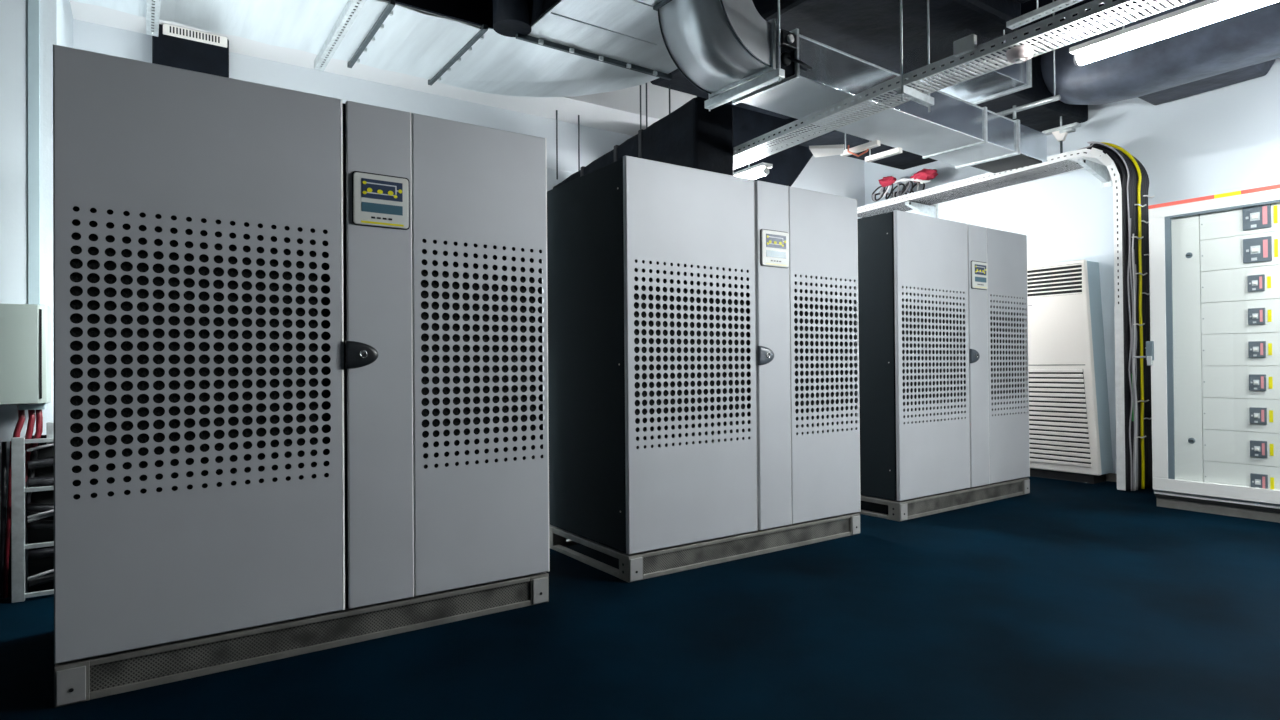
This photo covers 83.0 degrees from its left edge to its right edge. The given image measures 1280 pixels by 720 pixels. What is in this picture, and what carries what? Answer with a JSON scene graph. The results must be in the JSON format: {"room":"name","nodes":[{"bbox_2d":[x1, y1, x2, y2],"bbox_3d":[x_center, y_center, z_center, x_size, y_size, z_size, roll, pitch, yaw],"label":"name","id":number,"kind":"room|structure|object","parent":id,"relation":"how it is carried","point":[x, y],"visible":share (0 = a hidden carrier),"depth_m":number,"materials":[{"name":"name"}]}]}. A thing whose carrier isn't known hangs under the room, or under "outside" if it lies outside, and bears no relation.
{"room":"electrical room","nodes":[
{"label":"electrical room","id":0,"kind":"room"},
{"bbox_2d":[0,0,72,592],"bbox_3d":[-3.389,-0.805,3.559,0.896,3.750,1.100,0,-1,-35],"label":"wall","id":1,"kind":"structure","parent":0,"point":[56,17],"depth_m":3.29,"materials":[{"name":"white paint"}]},
{"bbox_2d":[0,303,50,409],"bbox_3d":[-2.839,-0.011,3.167,0.394,0.466,0.152,0,-1,-35],"label":"electrical box","id":2,"kind":"object","parent":1,"relation":"attached to","point":[25,329],"visible":1,"depth_m":3.18,"materials":[{"name":"grey metal"}]},
{"bbox_2d":[13,406,24,436],"bbox_3d":[-2.757,0.302,3.208,0.048,0.203,0.034,0,-1,-35],"label":"cable","id":3,"kind":"object","parent":2,"relation":"hanging from","point":[21,413],"visible":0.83,"depth_m":3.21,"materials":[{"name":"red plastic"}]},
{"bbox_2d":[25,410,35,450],"bbox_3d":[-2.728,0.302,3.228,0.048,0.204,0.034,0,-1,-35],"label":"cable","id":4,"kind":"object","parent":2,"relation":"hanging from","point":[31,413],"visible":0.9,"depth_m":3.23,"materials":[{"name":"red plastic"}]},
{"bbox_2d":[30,409,42,447],"bbox_3d":[-2.708,0.303,3.242,0.048,0.204,0.034,0,-1,-35],"label":"cable","id":5,"kind":"object","parent":2,"relation":"hanging from","point":[39,416],"visible":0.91,"depth_m":3.24,"materials":[{"name":"red plastic"}]},
{"bbox_2d":[28,0,39,304],"bbox_3d":[-2.780,-1.466,3.316,0.042,2.444,0.007,0,-1,-35],"label":"pipe","id":6,"kind":"object","parent":1,"relation":"attached to","point":[33,5],"visible":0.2,"depth_m":3.31,"materials":[{"name":"white plastic"}]},
{"bbox_2d":[73,19,864,456],"bbox_3d":[-0.386,-0.809,6.233,7.084,3.750,0.100,0,-1,-35],"label":"wall","id":7,"kind":"structure","parent":0,"point":[838,175],"depth_m":5.46,"materials":[{"name":"white paint"}]},
{"bbox_2d":[152,23,228,77],"bbox_3d":[-2.739,-1.677,4.413,0.390,0.595,0.230,0,-1,-35],"label":"box","id":8,"kind":"object","parent":7,"relation":"attached to","point":[174,46],"visible":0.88,"depth_m":4.33,"materials":[{"name":"black plastic"}]},
{"bbox_2d":[163,23,226,47],"bbox_3d":[-2.666,-1.945,4.341,0.330,0.060,0.018,0,-1,-35],"label":"grille","id":9,"kind":"object","parent":8,"relation":"attached to","point":[170,32],"depth_m":4.33,"materials":[{"name":"white metal"}]},
{"bbox_2d":[70,1,696,135],"bbox_3d":[-1.400,-2.334,5.204,4.254,0.700,0.480,0,-1,-35],"label":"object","id":10,"kind":"structure","parent":7,"relation":"attached to","point":[618,111],"depth_m":5.51,"materials":[{"name":"white metal"}]},
{"bbox_2d":[556,110,557,179],"bbox_3d":[-0.660,-1.711,5.753,0.011,0.550,0.013,0,-1,-35],"label":"rod","id":11,"kind":"object","parent":7,"relation":"hanging from","point":[556,110],"visible":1,"depth_m":5.75,"materials":[{"name":"grey metal"}]},
{"bbox_2d":[547,166,577,172],"bbox_3d":[-1.341,-1.577,5.518,4.704,0.020,0.012,0,-1,-35],"label":"trim","id":12,"kind":"structure","parent":7,"relation":"attached to","point":[548,167],"depth_m":5.99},
{"bbox_2d":[578,115,579,170],"bbox_3d":[-0.495,-1.711,5.867,0.011,0.550,0.013,0,-1,-35],"label":"rod","id":13,"kind":"object","parent":7,"relation":"hanging from","point":[578,115],"visible":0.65,"depth_m":5.86,"materials":[{"name":"grey metal"}]},
{"bbox_2d":[553,97,733,188],"bbox_3d":[-0.045,-1.396,5.401,0.352,0.605,1.692,0,-1,-41],"label":"duct","id":14,"kind":"object","parent":7,"relation":"attached to","point":[692,135],"visible":0.41,"depth_m":4.82,"materials":[{"name":"black metal"}]},
{"bbox_2d":[697,96,812,186],"bbox_3d":[0.870,-2.065,6.805,2.360,1.150,0.390,0,-1,-35],"label":"hood","id":15,"kind":"object","parent":7,"relation":"attached to","point":[788,164],"visible":0.04,"depth_m":6.82,"materials":[{"name":"black metal"}]},
{"bbox_2d":[0,476,1279,719],"bbox_3d":[1.513,1.072,2.780,8.080,0.100,7.900,0,-1,-35],"label":"floor","id":16,"kind":"structure","parent":0,"point":[1061,599],"depth_m":2.66,"materials":[{"name":"blue carpet"}]},
{"bbox_2d":[0,442,6,598],"bbox_3d":[-2.818,0.706,3.196,0.030,0.689,0.028,0,-1,-35],"label":"cable","id":17,"kind":"object","parent":16,"relation":"on","point":[3,444],"visible":1,"depth_m":3.19,"materials":[{"name":"black plastic"}]},
{"bbox_2d":[3,441,10,597],"bbox_3d":[-2.797,0.706,3.208,0.023,0.689,0.043,-1,-1,33],"label":"cable","id":18,"kind":"object","parent":16,"relation":"on","point":[8,516],"visible":0.78,"depth_m":3.20,"materials":[{"name":"red plastic"}]},
{"bbox_2d":[8,541,10,596],"bbox_3d":[-2.779,0.706,3.221,0.023,0.689,0.055,-1,-1,40],"label":"cable","id":19,"kind":"object","parent":16,"relation":"on","point":[9,582],"visible":0.22,"depth_m":3.20,"materials":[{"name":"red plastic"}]},
{"bbox_2d":[25,443,30,492],"bbox_3d":[-2.760,0.705,3.234,0.022,0.689,0.067,-1,-1,44],"label":"cable","id":20,"kind":"object","parent":16,"relation":"on","point":[27,454],"visible":0.1,"depth_m":3.24,"materials":[{"name":"red plastic"}]},
{"bbox_2d":[11,422,53,602],"bbox_3d":[-2.509,0.586,3.381,0.642,0.950,0.100,0,-1,-35],"label":"rack","id":21,"kind":"object","parent":16,"relation":"on","point":[38,538],"visible":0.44,"depth_m":3.20,"materials":[{"name":"metal"}]},
{"bbox_2d":[27,477,53,485],"bbox_3d":[-2.506,0.521,3.396,0.563,0.099,0.062,0,-1,-35],"label":"power cable","id":22,"kind":"object","parent":21,"relation":"on","point":[32,481],"visible":0.17,"depth_m":3.24,"materials":[{"name":"black plastic"}]},
{"bbox_2d":[27,457,53,469],"bbox_3d":[-2.507,0.440,3.397,0.568,0.098,0.063,0,-1,-35],"label":"power cable","id":23,"kind":"object","parent":21,"relation":"on","point":[45,462],"visible":0.18,"depth_m":3.25,"materials":[{"name":"black plastic"}]},
{"bbox_2d":[27,520,53,528],"bbox_3d":[-2.503,0.762,3.393,0.569,0.096,0.062,0,-1,-35],"label":"power cable","id":24,"kind":"object","parent":21,"relation":"on","point":[42,524],"visible":0.18,"depth_m":3.25,"materials":[{"name":"black plastic"}]},
{"bbox_2d":[27,502,53,512],"bbox_3d":[-2.505,0.666,3.394,0.571,0.089,0.063,0,-1,-35],"label":"power cable","id":25,"kind":"object","parent":21,"relation":"on","point":[32,507],"visible":0.18,"depth_m":3.24,"materials":[{"name":"black plastic"}]},
{"bbox_2d":[27,509,53,518],"bbox_3d":[-2.485,0.676,3.365,0.564,0.063,0.037,0,-1,-35],"label":"cable","id":26,"kind":"object","parent":21,"relation":"attached to","point":[49,511],"visible":0.18,"depth_m":3.23,"materials":[{"name":"grey plastic"}]},
{"bbox_2d":[27,443,53,451],"bbox_3d":[-2.487,0.376,3.368,0.564,0.063,0.037,0,-1,-35],"label":"cable","id":27,"kind":"object","parent":21,"relation":"hanging from","point":[50,444],"visible":0.17,"depth_m":3.23,"materials":[{"name":"grey plastic"}]},
{"bbox_2d":[27,569,53,580],"bbox_3d":[-2.483,0.946,3.364,0.564,0.063,0.037,0,-1,-35],"label":"cable","id":28,"kind":"object","parent":21,"relation":"in","point":[52,570],"visible":0.19,"depth_m":3.23,"materials":[{"name":"grey plastic"}]},
{"bbox_2d":[27,513,53,522],"bbox_3d":[-2.485,0.691,3.365,0.563,0.063,0.037,0,-1,-35],"label":"cable","id":29,"kind":"object","parent":21,"relation":"hanging from","point":[50,514],"visible":0.17,"depth_m":3.23,"materials":[{"name":"grey plastic"}]},
{"bbox_2d":[28,547,53,559],"bbox_3d":[-2.503,0.900,3.392,0.562,0.099,0.063,0,-1,-35],"label":"power cable","id":30,"kind":"object","parent":21,"relation":"on","point":[46,552],"visible":0.17,"depth_m":3.25,"materials":[{"name":"black plastic"}]},
{"bbox_2d":[28,572,53,587],"bbox_3d":[-2.502,0.997,3.393,0.570,0.092,0.062,0,-1,-35],"label":"power cable","id":31,"kind":"object","parent":21,"relation":"on","point":[49,577],"visible":0.17,"depth_m":3.25,"materials":[{"name":"black plastic"}]},
{"bbox_2d":[25,443,39,543],"bbox_3d":[-2.741,0.705,3.247,0.078,0.689,0.022,0,-1,-44],"label":"cable","id":32,"kind":"object","parent":16,"relation":"on","point":[35,452],"visible":0.29,"depth_m":3.24,"materials":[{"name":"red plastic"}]},
{"bbox_2d":[53,44,549,707],"bbox_3d":[-1.315,0.048,2.989,1.666,2.000,0.872,0,-1,-35],"label":"tall cabinet","id":33,"kind":"object","parent":16,"relation":"on","point":[298,363],"visible":1,"depth_m":2.53,"materials":[{"name":"grey metal"}]},
{"bbox_2d":[90,581,529,691],"bbox_3d":[-1.083,0.981,2.652,1.490,0.081,0.004,0,-1,-35],"label":"grille","id":34,"kind":"object","parent":33,"relation":"attached to","point":[212,653],"depth_m":2.56,"materials":[{"name":"metal"}]},
{"bbox_2d":[547,155,860,582],"bbox_3d":[0.392,0.043,4.193,1.666,2.000,0.872,0,-1,-35],"label":"tall cabinet","id":35,"kind":"object","parent":16,"relation":"on","point":[701,395],"visible":1,"depth_m":3.73,"materials":[{"name":"metal"}]},
{"bbox_2d":[643,518,849,573],"bbox_3d":[0.624,0.976,3.856,1.490,0.081,0.004,0,-1,-35],"label":"grille","id":36,"kind":"object","parent":35,"relation":"attached to","point":[679,558],"depth_m":3.79,"materials":[{"name":"metal"}]},
{"bbox_2d":[854,210,1029,521],"bbox_3d":[2.093,0.039,5.457,1.666,2.000,0.872,0,-1,-36],"label":"tall cabinet","id":37,"kind":"object","parent":16,"relation":"on","point":[943,304],"visible":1,"depth_m":4.91,"materials":[{"name":"metal"}]},
{"bbox_2d":[907,481,1022,515],"bbox_3d":[2.331,0.972,5.124,1.490,0.081,0.004,0,-1,-36],"label":"grille","id":38,"kind":"object","parent":37,"relation":"attached to","point":[947,501],"depth_m":5.07,"materials":[{"name":"metal"}]},
{"bbox_2d":[857,147,1125,490],"bbox_3d":[3.189,-0.409,6.843,0.446,2.876,2.645,0,-1,-35],"label":"cable tray","id":39,"kind":"object","parent":16,"relation":"on","point":[1093,154],"depth_m":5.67,"materials":[{"name":"metal"}]},
{"bbox_2d":[879,176,896,186],"bbox_3d":[2.563,-1.849,7.489,0.178,0.110,0.166,-1,-1,28],"label":"cloth","id":40,"kind":"object","parent":39,"relation":"on","point":[889,180],"visible":1,"depth_m":7.44,"materials":[{"name":"red fabric"}]},
{"bbox_2d":[857,161,1071,215],"bbox_3d":[3.088,-0.333,6.780,0.033,2.724,2.628,0,-1,-35],"label":"cable","id":41,"kind":"object","parent":39,"relation":"in","point":[1069,161],"visible":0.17,"depth_m":6.73,"materials":[{"name":"black plastic"}]},
{"bbox_2d":[857,161,1075,216],"bbox_3d":[3.114,-0.333,6.799,0.033,2.724,2.628,0,-1,-35],"label":"cable","id":42,"kind":"object","parent":39,"relation":"in","point":[1074,161],"visible":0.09,"depth_m":6.75,"materials":[{"name":"black plastic"}]},
{"bbox_2d":[859,162,1075,216],"bbox_3d":[3.141,-0.333,6.817,0.032,2.724,2.628,0,-1,-35],"label":"cable","id":43,"kind":"object","parent":39,"relation":"in","point":[1073,162],"visible":0.09,"depth_m":6.83,"materials":[{"name":"black plastic"}]},
{"bbox_2d":[860,163,1075,217],"bbox_3d":[3.167,-0.333,6.835,0.033,2.724,2.628,0,-1,-35],"label":"cable","id":44,"kind":"object","parent":39,"relation":"in","point":[1073,163],"visible":0.03,"depth_m":6.79,"materials":[{"name":"black plastic"}]},
{"bbox_2d":[862,163,1078,217],"bbox_3d":[3.193,-0.333,6.853,0.032,2.724,2.628,0,-1,-35],"label":"cable","id":45,"kind":"object","parent":39,"relation":"in","point":[1076,163],"visible":0.04,"depth_m":6.76,"materials":[{"name":"black plastic"}]},
{"bbox_2d":[873,164,1079,215],"bbox_3d":[3.219,-0.333,6.871,0.032,2.724,2.628,0,-1,-35],"label":"cable","id":46,"kind":"object","parent":39,"relation":"in","point":[1078,164],"visible":0.04,"depth_m":6.73,"materials":[{"name":"black plastic"}]},
{"bbox_2d":[892,165,1080,211],"bbox_3d":[3.246,-0.333,6.889,0.033,2.724,2.628,0,-1,-35],"label":"cable","id":47,"kind":"object","parent":39,"relation":"in","point":[1078,165],"visible":0.06,"depth_m":6.71,"materials":[{"name":"black plastic"}]},
{"bbox_2d":[857,157,1120,214],"bbox_3d":[3.062,-0.333,6.762,0.032,2.724,2.628,0,-1,-35],"label":"cable","id":48,"kind":"object","parent":39,"relation":"in","point":[1110,157],"visible":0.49,"depth_m":6.68,"materials":[{"name":"black plastic"}]},
{"bbox_2d":[858,152,1120,303],"bbox_3d":[3.036,-0.333,6.744,0.032,2.724,2.628,0,-1,-35],"label":"cable","id":49,"kind":"object","parent":39,"relation":"in","point":[1083,152],"visible":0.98,"depth_m":6.32,"materials":[{"name":"black plastic"}]},
{"bbox_2d":[899,166,1080,210],"bbox_3d":[3.272,-0.333,6.907,0.033,2.724,2.628,0,-1,-35],"label":"cable","id":50,"kind":"object","parent":39,"relation":"in","point":[1078,166],"visible":0.04,"depth_m":6.79,"materials":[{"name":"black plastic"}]},
{"bbox_2d":[903,167,1080,210],"bbox_3d":[3.299,-0.334,6.926,0.032,2.724,2.628,0,-1,-35],"label":"cable","id":51,"kind":"object","parent":39,"relation":"in","point":[1078,167],"visible":0.02,"depth_m":6.79,"materials":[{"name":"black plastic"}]},
{"bbox_2d":[858,146,1128,489],"bbox_3d":[3.049,-0.346,6.737,0.032,2.751,2.657,0,-1,-35],"label":"cable","id":52,"kind":"object","parent":39,"relation":"in","point":[1123,177],"visible":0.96,"depth_m":5.65,"materials":[{"name":"black plastic"}]},
{"bbox_2d":[904,167,1083,211],"bbox_3d":[3.325,-0.334,6.944,0.033,2.724,2.628,0,-1,-35],"label":"cable","id":53,"kind":"object","parent":39,"relation":"in","point":[1082,167],"visible":0.02,"depth_m":6.81,"materials":[{"name":"black plastic"}]},
{"bbox_2d":[1078,141,1132,490],"bbox_3d":[3.046,-0.364,6.713,0.034,2.785,2.694,0,-1,-35],"label":"cable","id":54,"kind":"object","parent":39,"relation":"in","point":[1091,142],"visible":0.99,"depth_m":5.61,"materials":[{"name":"grey plastic"}]},
{"bbox_2d":[1111,152,1129,489],"bbox_3d":[3.076,-0.346,6.755,0.032,2.751,2.657,0,-1,-35],"label":"cable","id":55,"kind":"object","parent":39,"relation":"in","point":[1111,152],"visible":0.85,"depth_m":5.67,"materials":[{"name":"black plastic"}]},
{"bbox_2d":[1113,153,1130,488],"bbox_3d":[3.103,-0.347,6.773,0.032,2.751,2.657,0,-1,-35],"label":"cable","id":56,"kind":"object","parent":39,"relation":"in","point":[1113,153],"visible":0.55,"depth_m":5.69,"materials":[{"name":"black plastic"}]},
{"bbox_2d":[1135,159,1148,486],"bbox_3d":[3.302,-0.362,6.894,0.032,2.780,2.686,0,-1,-35],"label":"cable","id":57,"kind":"object","parent":39,"relation":"in","point":[1135,159],"visible":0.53,"depth_m":5.79,"materials":[{"name":"black plastic"}]},
{"bbox_2d":[1134,158,1150,485],"bbox_3d":[3.328,-0.362,6.912,0.033,2.780,2.686,0,-1,-35],"label":"cable","id":58,"kind":"object","parent":39,"relation":"in","point":[1134,158],"visible":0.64,"depth_m":5.81,"materials":[{"name":"black plastic"}]},
{"bbox_2d":[1133,156,1151,485],"bbox_3d":[3.355,-0.362,6.930,0.032,2.780,2.686,0,-1,-35],"label":"cable","id":59,"kind":"object","parent":39,"relation":"in","point":[1133,156],"visible":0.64,"depth_m":5.83,"materials":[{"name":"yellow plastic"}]},
{"bbox_2d":[857,143,1133,487],"bbox_3d":[3.094,-0.415,6.751,0.112,2.888,2.686,0,-1,-35],"label":"cable","id":60,"kind":"object","parent":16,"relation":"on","point":[1094,144],"depth_m":5.66,"materials":[{"name":"black plastic"}]},
{"bbox_2d":[887,142,1144,488],"bbox_3d":[3.153,-0.411,6.777,0.115,2.880,2.712,0,-1,-35],"label":"cable","id":61,"kind":"object","parent":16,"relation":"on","point":[1128,154],"depth_m":5.69,"materials":[{"name":"yellow plastic"}]},
{"bbox_2d":[1027,259,1112,483],"bbox_3d":[3.691,0.096,6.299,0.290,1.872,0.657,0,-1,-35],"label":"air conditioner","id":62,"kind":"object","parent":16,"relation":"on","point":[1070,432],"visible":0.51,"depth_m":6.15,"materials":[{"name":"white plastic"}]},
{"bbox_2d":[1027,263,1082,297],"bbox_3d":[3.568,-0.681,6.238,0.009,0.257,0.463,0,-1,-35],"label":"vent","id":63,"kind":"object","parent":62,"relation":"attached to","point":[1050,280],"depth_m":6.22,"materials":[{"name":"white plastic"}]},
{"bbox_2d":[1115,149,1133,344],"bbox_3d":[3.117,-0.361,6.766,0.033,2.780,2.686,0,-1,-35],"label":"cable","id":64,"kind":"object","parent":16,"relation":"on","point":[1115,149],"visible":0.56,"depth_m":5.67,"materials":[{"name":"black plastic"}]},
{"bbox_2d":[1114,148,1138,488],"bbox_3d":[3.143,-0.361,6.785,0.033,2.780,2.686,0,-1,-35],"label":"cable","id":65,"kind":"object","parent":16,"relation":"on","point":[1114,148],"visible":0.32,"depth_m":5.69,"materials":[{"name":"black plastic"}]},
{"bbox_2d":[1118,150,1139,488],"bbox_3d":[3.169,-0.361,6.802,0.031,2.780,2.686,0,-1,-35],"label":"cable","id":66,"kind":"object","parent":16,"relation":"on","point":[1118,150],"visible":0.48,"depth_m":5.70,"materials":[{"name":"black plastic"}]},
{"bbox_2d":[1117,149,1140,487],"bbox_3d":[3.196,-0.361,6.821,0.033,2.780,2.686,0,-1,-35],"label":"cable","id":67,"kind":"object","parent":16,"relation":"on","point":[1117,149],"visible":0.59,"depth_m":5.72,"materials":[{"name":"black plastic"}]},
{"bbox_2d":[1129,218,1135,490],"bbox_3d":[3.823,-0.043,5.614,0.037,2.114,0.022,0,-1,-35],"label":"cable","id":68,"kind":"object","parent":16,"relation":"on","point":[1130,218],"visible":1,"depth_m":5.61,"materials":[{"name":"grey plastic"}]},
{"bbox_2d":[1132,234,1136,490],"bbox_3d":[3.841,0.015,5.622,0.043,1.997,0.028,0,-1,-35],"label":"cable","id":69,"kind":"object","parent":16,"relation":"on","point":[1133,234],"visible":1,"depth_m":5.62,"materials":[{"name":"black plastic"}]},
{"bbox_2d":[1133,249,1137,489],"bbox_3d":[3.864,0.074,5.641,0.029,1.879,0.019,0,0,-12],"label":"cable","id":70,"kind":"object","parent":16,"relation":"on","point":[1133,249],"visible":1,"depth_m":5.63,"materials":[{"name":"grey plastic"}]},
{"bbox_2d":[1134,264,1136,394],"bbox_3d":[3.877,0.133,5.656,0.033,1.762,0.015,0,0,-17],"label":"cable","id":71,"kind":"object","parent":16,"relation":"on","point":[1135,264],"visible":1,"depth_m":5.66,"materials":[{"name":"grey plastic"}]},
{"bbox_2d":[1137,163,1146,486],"bbox_3d":[3.275,-0.361,6.875,0.033,2.780,2.686,0,-1,-35],"label":"cable","id":72,"kind":"object","parent":16,"relation":"on","point":[1145,413],"visible":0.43,"depth_m":5.77,"materials":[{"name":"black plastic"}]},
{"bbox_2d":[1140,174,1144,452],"bbox_3d":[3.248,-0.361,6.857,0.032,2.780,2.686,0,-1,-35],"label":"cable","id":73,"kind":"object","parent":16,"relation":"on","point":[1141,174],"visible":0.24,"depth_m":5.76,"materials":[{"name":"black plastic"}]},
{"bbox_2d":[1133,184,1279,522],"bbox_3d":[4.218,-0.036,4.844,0.878,2.104,1.328,0,-1,-35],"label":"electrical cabinet","id":74,"kind":"object","parent":16,"relation":"on","point":[1213,350],"visible":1,"depth_m":4.79,"materials":[{"name":"metal"}]},
{"bbox_2d":[864,58,1279,477],"bbox_3d":[4.784,-0.862,5.057,0.100,3.750,7.900,0,-1,-35],"label":"wall","id":75,"kind":"structure","parent":0,"point":[1226,139],"depth_m":6.11,"materials":[{"name":"white paint"}]},
{"bbox_2d":[905,201,938,217],"bbox_3d":[2.855,-1.513,7.344,0.479,0.200,0.080,0,-1,-35],"label":"wall bracket","id":76,"kind":"object","parent":75,"relation":"attached to","point":[927,210],"visible":0.78,"depth_m":7.36,"materials":[{"name":"metal"}]},
{"bbox_2d":[794,27,1087,169],"bbox_3d":[2.668,-2.322,6.553,1.677,0.550,1.870,0,-1,-35],"label":"duct","id":77,"kind":"object","parent":75,"relation":"attached to","point":[1044,117],"visible":0.22,"depth_m":6.15,"materials":[{"name":"black metal"}]},
{"bbox_2d":[1042,116,1080,152],"bbox_3d":[3.558,-1.909,6.110,0.080,0.360,0.280,0,-1,-35],"label":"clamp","id":78,"kind":"object","parent":77,"relation":"attached to","point":[1060,133],"visible":0.87,"depth_m":6.09,"materials":[{"name":"metal"}]},
{"bbox_2d":[1078,158,1111,187],"bbox_3d":[3.773,-1.566,6.010,0.479,0.200,0.080,0,-1,-35],"label":"wall bracket","id":79,"kind":"object","parent":75,"relation":"attached to","point":[1099,171],"visible":0.91,"depth_m":6.03,"materials":[{"name":"metal"}]},
{"bbox_2d":[1106,473,1152,485],"bbox_3d":[3.449,1.004,6.905,0.012,0.070,3.100,0,-1,-35],"label":"baseboard","id":80,"kind":"structure","parent":75,"relation":"attached to","point":[1112,477],"depth_m":6.11,"materials":[{"name":"metal"}]},
{"bbox_2d":[1020,0,1142,38],"bbox_3d":[1.481,-2.777,2.810,8.080,0.100,7.900,0,-1,-35],"label":"ceiling","id":81,"kind":"structure","parent":0,"point":[1030,5],"depth_m":5.61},
{"bbox_2d":[146,0,159,36],"bbox_3d":[-2.344,-2.225,3.484,0.055,0.930,1.080,0,-1,-35],"label":"hanger","id":82,"kind":"object","parent":81,"relation":"hanging from","point":[152,6],"visible":1,"depth_m":3.72,"materials":[{"name":"metal"}]},
{"bbox_2d":[314,0,366,70],"bbox_3d":[-1.652,-2.227,3.961,0.055,0.930,1.080,0,-1,-35],"label":"hanger","id":83,"kind":"object","parent":81,"relation":"hanging from","point":[352,8],"visible":1,"depth_m":3.93,"materials":[{"name":"grey metal"}]},
{"bbox_2d":[69,0,677,97],"bbox_3d":[-1.026,-2.023,3.678,3.130,0.452,2.110,0,-1,-35],"label":"air duct","id":84,"kind":"object","parent":83,"relation":"hanging from","point":[518,48],"visible":0.88,"depth_m":4.06,"materials":[{"name":"metal"}]},
{"bbox_2d":[640,85,641,128],"bbox_3d":[0.003,-2.118,5.609,0.011,1.150,0.013,0,-1,-35],"label":"rod","id":85,"kind":"object","parent":81,"relation":"hanging from","point":[640,85],"visible":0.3,"depth_m":5.60,"materials":[{"name":"grey metal"}]},
{"bbox_2d":[704,0,784,110],"bbox_3d":[0.533,-2.047,3.806,0.045,1.330,0.550,0,-1,-37],"label":"support","id":86,"kind":"object","parent":81,"relation":"hanging from","point":[778,74],"visible":1,"depth_m":3.73,"materials":[{"name":"metal"}]},
{"bbox_2d":[653,0,1046,172],"bbox_3d":[1.569,-1.644,4.551,3.365,0.396,0.510,0,-1,-37],"label":"duct","id":87,"kind":"object","parent":86,"relation":"hanging from","point":[719,46],"visible":0.99,"depth_m":3.97,"materials":[{"name":"metal"}]},
{"bbox_2d":[809,144,843,156],"bbox_3d":[1.264,-1.404,4.848,0.220,0.030,0.224,-1,0,23],"label":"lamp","id":88,"kind":"object","parent":87,"relation":"hanging from","point":[819,150],"visible":1,"depth_m":4.81,"materials":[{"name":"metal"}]},
{"bbox_2d":[840,133,880,156],"bbox_3d":[1.473,-1.726,4.854,0.040,0.650,0.300,0,-1,-35],"label":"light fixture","id":89,"kind":"object","parent":87,"relation":"attached to","point":[875,143],"visible":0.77,"depth_m":4.82,"materials":[{"name":"metal"}]},
{"bbox_2d":[865,140,901,162],"bbox_3d":[1.682,-1.727,5.010,0.040,0.650,0.280,0,-1,-35],"label":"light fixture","id":90,"kind":"object","parent":87,"relation":"attached to","point":[898,150],"visible":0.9,"depth_m":5.00,"materials":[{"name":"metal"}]},
{"bbox_2d":[650,0,1028,118],"bbox_3d":[1.862,-2.446,4.039,2.100,0.450,4.900,0,-1,-35],"label":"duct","id":91,"kind":"object","parent":81,"relation":"hanging from","point":[867,30],"visible":0.43,"depth_m":4.76,"materials":[{"name":"metal"}]},
{"bbox_2d":[1006,0,1082,29],"bbox_3d":[2.641,-2.180,3.588,0.063,0.402,1.682,0,-1,-32],"label":"strut","id":92,"kind":"object","parent":91,"relation":"attached to","point":[1055,6],"visible":1,"depth_m":4.13,"materials":[{"name":"metal"}]},
{"bbox_2d":[897,0,933,111],"bbox_3d":[1.419,-2.014,3.741,0.291,1.410,0.039,0,-1,-38],"label":"crossbar","id":93,"kind":"object","parent":81,"relation":"hanging from","point":[909,93],"visible":1,"depth_m":3.70,"materials":[{"name":"metal"}]},
{"bbox_2d":[733,0,1194,168],"bbox_3d":[1.387,-1.415,3.853,0.311,0.056,4.963,0,-1,-32],"label":"cable tray","id":94,"kind":"object","parent":93,"relation":"hanging from","point":[1132,15],"visible":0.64,"depth_m":3.48,"materials":[{"name":"metal"}]},
{"bbox_2d":[734,162,772,178],"bbox_3d":[0.568,-1.356,5.526,0.104,0.148,1.200,0,-1,-32],"label":"lamp","id":95,"kind":"object","parent":94,"relation":"attached to","point":[761,169],"visible":0.38,"depth_m":5.09,"materials":[{"name":"white paint"}]},
{"bbox_2d":[953,34,976,56],"bbox_3d":[1.510,-1.462,3.363,0.028,0.073,0.103,0,-1,-35],"label":"junction box","id":96,"kind":"object","parent":94,"relation":"attached to","point":[967,44],"visible":1,"depth_m":3.35,"materials":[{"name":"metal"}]},
{"bbox_2d":[1006,45,1033,63],"bbox_3d":[1.705,-1.366,3.249,0.107,0.054,0.107,0,0,-12],"label":"smoke detector","id":97,"kind":"object","parent":94,"relation":"attached to","point":[1022,53],"visible":1,"depth_m":3.21,"materials":[{"name":"white plastic"}]},
{"bbox_2d":[1069,0,1279,65],"bbox_3d":[2.280,-1.393,2.747,0.104,0.148,1.200,0,-1,-35],"label":"lamp","id":98,"kind":"object","parent":94,"relation":"attached to","point":[1206,12],"visible":0.9,"depth_m":2.94,"materials":[{"name":"white paint"}]},
{"bbox_2d":[903,28,1031,104],"bbox_3d":[2.213,-2.286,4.910,0.765,0.862,0.484,0,-1,-35],"label":"duct","id":99,"kind":"object","parent":81,"relation":"hanging from","point":[1013,78],"visible":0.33,"depth_m":4.83,"materials":[{"name":"metal"}]},
{"bbox_2d":[997,0,1060,118],"bbox_3d":[2.547,-2.212,5.267,0.036,1.010,0.950,0,-1,-36],"label":"hanger","id":100,"kind":"object","parent":81,"relation":"hanging from","point":[1014,109],"visible":0.59,"depth_m":5.00,"materials":[{"name":"metal"}]},
{"bbox_2d":[1041,0,1279,104],"bbox_3d":[4.188,-2.364,4.898,0.936,0.660,2.880,0,-1,-35],"label":"duct","id":101,"kind":"object","parent":81,"relation":"hanging from","point":[1245,46],"visible":0.77,"depth_m":5.18,"materials":[{"name":"silver metal"}]},
{"bbox_3d":[2.744,-1.797,7.294,0.058,0.105,0.384,0,-1,-35],"label":"cable","id":102,"kind":"object","parent":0,"visible":0},
{"bbox_2d":[910,168,937,182],"bbox_3d":[2.832,-1.845,7.231,0.163,0.127,0.304,0,-1,-35],"label":"cloth","id":103,"kind":"object","parent":102,"relation":"on","point":[924,174],"visible":0.97,"depth_m":7.16,"materials":[{"name":"red fabric"}]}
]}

